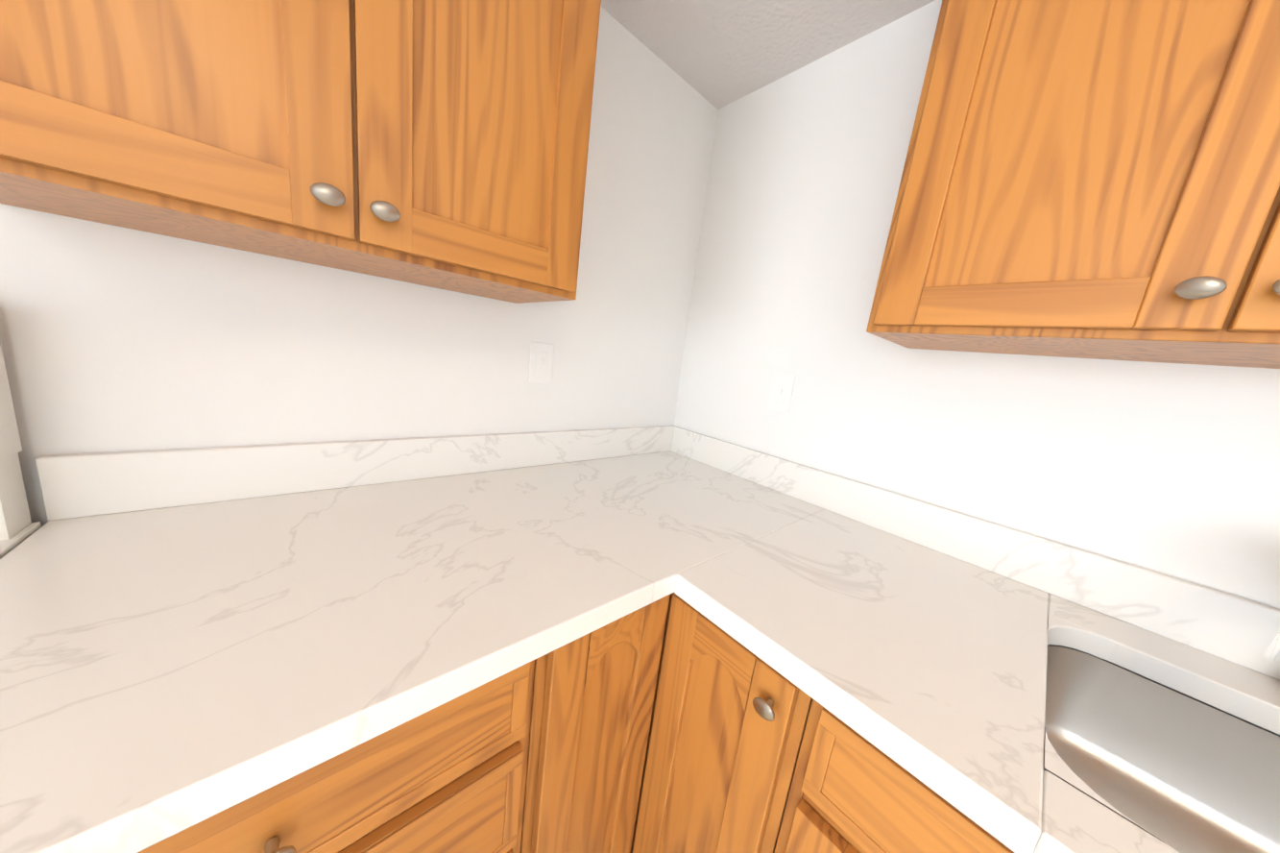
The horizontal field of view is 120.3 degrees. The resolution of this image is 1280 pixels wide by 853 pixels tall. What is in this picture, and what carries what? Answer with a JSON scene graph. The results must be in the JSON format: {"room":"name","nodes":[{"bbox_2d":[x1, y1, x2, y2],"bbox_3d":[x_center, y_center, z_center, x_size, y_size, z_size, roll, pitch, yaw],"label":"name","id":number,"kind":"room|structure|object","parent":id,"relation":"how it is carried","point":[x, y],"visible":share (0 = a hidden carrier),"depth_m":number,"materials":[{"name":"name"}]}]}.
{"room":"kitchen","nodes":[
{"label":"kitchen","id":0,"kind":"room"},
{"bbox_2d":[0,6,718,526],"bbox_3d":[-1.617,0.003,0.010,4.840,2.150,0.120,-3,14,-41],"label":"wall","id":1,"kind":"structure","parent":0,"point":[117,339],"depth_m":0.78,"materials":[{"name":"white paint"}]},
{"bbox_2d":[0,0,601,303],"bbox_3d":[-0.441,-0.649,0.544,0.725,0.762,0.348,-3,14,-41],"label":"upper cabinet","id":2,"kind":"object","parent":1,"relation":"attached to","point":[442,144],"visible":1,"depth_m":0.47,"materials":[{"name":"brown wood"}]},
{"bbox_2d":[528,341,554,383],"bbox_3d":[-0.283,-0.182,1.061,0.070,0.115,0.012,-3,14,-41],"label":"outlet","id":3,"kind":"object","parent":1,"relation":"attached to","point":[541,362],"visible":1,"depth_m":1.06,"materials":[{"name":"white plastic"}]},
{"bbox_2d":[600,0,935,109],"bbox_3d":[-0.135,-0.663,-1.699,4.840,0.145,4.240,-3,14,-41],"label":"ceiling","id":4,"kind":"structure","parent":0,"point":[718,54],"depth_m":0.98,"materials":[{"name":"white paint"}]},
{"bbox_2d":[673,0,1279,608],"bbox_3d":[1.524,0.388,0.028,0.142,2.150,4.120,-3,14,-41],"label":"wall","id":5,"kind":"structure","parent":0,"point":[1169,469],"depth_m":0.91,"materials":[{"name":"white paint"}]},
{"bbox_2d":[767,373,795,412],"bbox_3d":[0.438,-0.104,1.145,0.012,0.115,0.070,-3,14,-41],"label":"outlet","id":6,"kind":"object","parent":5,"relation":"attached to","point":[781,392],"visible":1,"depth_m":1.14,"materials":[{"name":"white plastic"}]},
{"bbox_2d":[866,0,1279,368],"bbox_3d":[0.816,-0.475,0.443,0.348,0.762,0.750,-3,14,-41],"label":"upper cabinet","id":7,"kind":"object","parent":5,"relation":"attached to","point":[1092,179],"visible":1,"depth_m":0.49,"materials":[{"name":"brown wood"}]},
{"bbox_3d":[-0.410,1.562,-1.272,4.840,0.120,4.240,-3,14,-41],"label":"floor","id":8,"kind":"structure","parent":0,"visible":0},
{"bbox_2d":[0,341,41,558],"bbox_3d":[-0.988,0.530,0.084,0.768,1.245,0.764,-3,14,-41],"label":"range","id":9,"kind":"object","parent":8,"relation":"on","point":[17,526],"visible":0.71,"depth_m":0.52,"materials":[{"name":"beige"}]},
{"bbox_2d":[138,659,534,852],"bbox_3d":[-0.577,0.668,0.621,0.540,0.874,0.638,-3,14,-41],"label":"base cabinet","id":10,"kind":"object","parent":8,"relation":"on","point":[449,776],"visible":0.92,"depth_m":0.43,"materials":[{"name":"brown wood"}]},
{"bbox_2d":[520,592,812,852],"bbox_3d":[0.025,0.669,1.006,0.866,0.874,0.866,-3,14,-41],"label":"base cabinet","id":11,"kind":"object","parent":8,"relation":"on","point":[672,722],"visible":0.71,"depth_m":0.63,"materials":[{"name":"brown wood"}]},
{"bbox_2d":[0,433,679,852],"bbox_3d":[-0.438,0.169,0.596,0.753,0.140,0.637,-3,14,-41],"label":"countertop","id":12,"kind":"structure","parent":11,"relation":"on","point":[190,637],"depth_m":0.47,"materials":[{"name":"stone"}]},
{"bbox_2d":[518,425,1279,852],"bbox_3d":[0.603,0.318,0.491,0.658,0.140,2.212,-3,14,-41],"label":"countertop","id":13,"kind":"structure","parent":11,"relation":"on","point":[927,629],"depth_m":0.61,"materials":[{"name":"stone"}]},
{"bbox_2d":[1044,644,1279,852],"bbox_3d":[0.714,0.516,0.362,0.444,0.170,0.509,-3,14,-41],"label":"sink","id":14,"kind":"object","parent":13,"relation":"in","point":[1179,771],"visible":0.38,"depth_m":0.56,"materials":[{"name":"silver metal"}]},
{"bbox_2d":[1261,629,1279,662],"bbox_3d":[0.872,0.231,0.439,0.270,0.314,0.068,3,11,-20],"label":"faucet","id":15,"kind":"object","parent":13,"relation":"on","point":[1271,650],"visible":1,"depth_m":0.43,"materials":[{"name":"silver metal"}]},
{"bbox_2d":[773,699,1014,852],"bbox_3d":[0.688,0.860,0.439,0.638,0.874,0.900,-3,14,-41],"label":"base cabinet","id":16,"kind":"object","parent":8,"relation":"on","point":[851,790],"visible":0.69,"depth_m":0.45,"materials":[{"name":"brown wood"}]}
]}

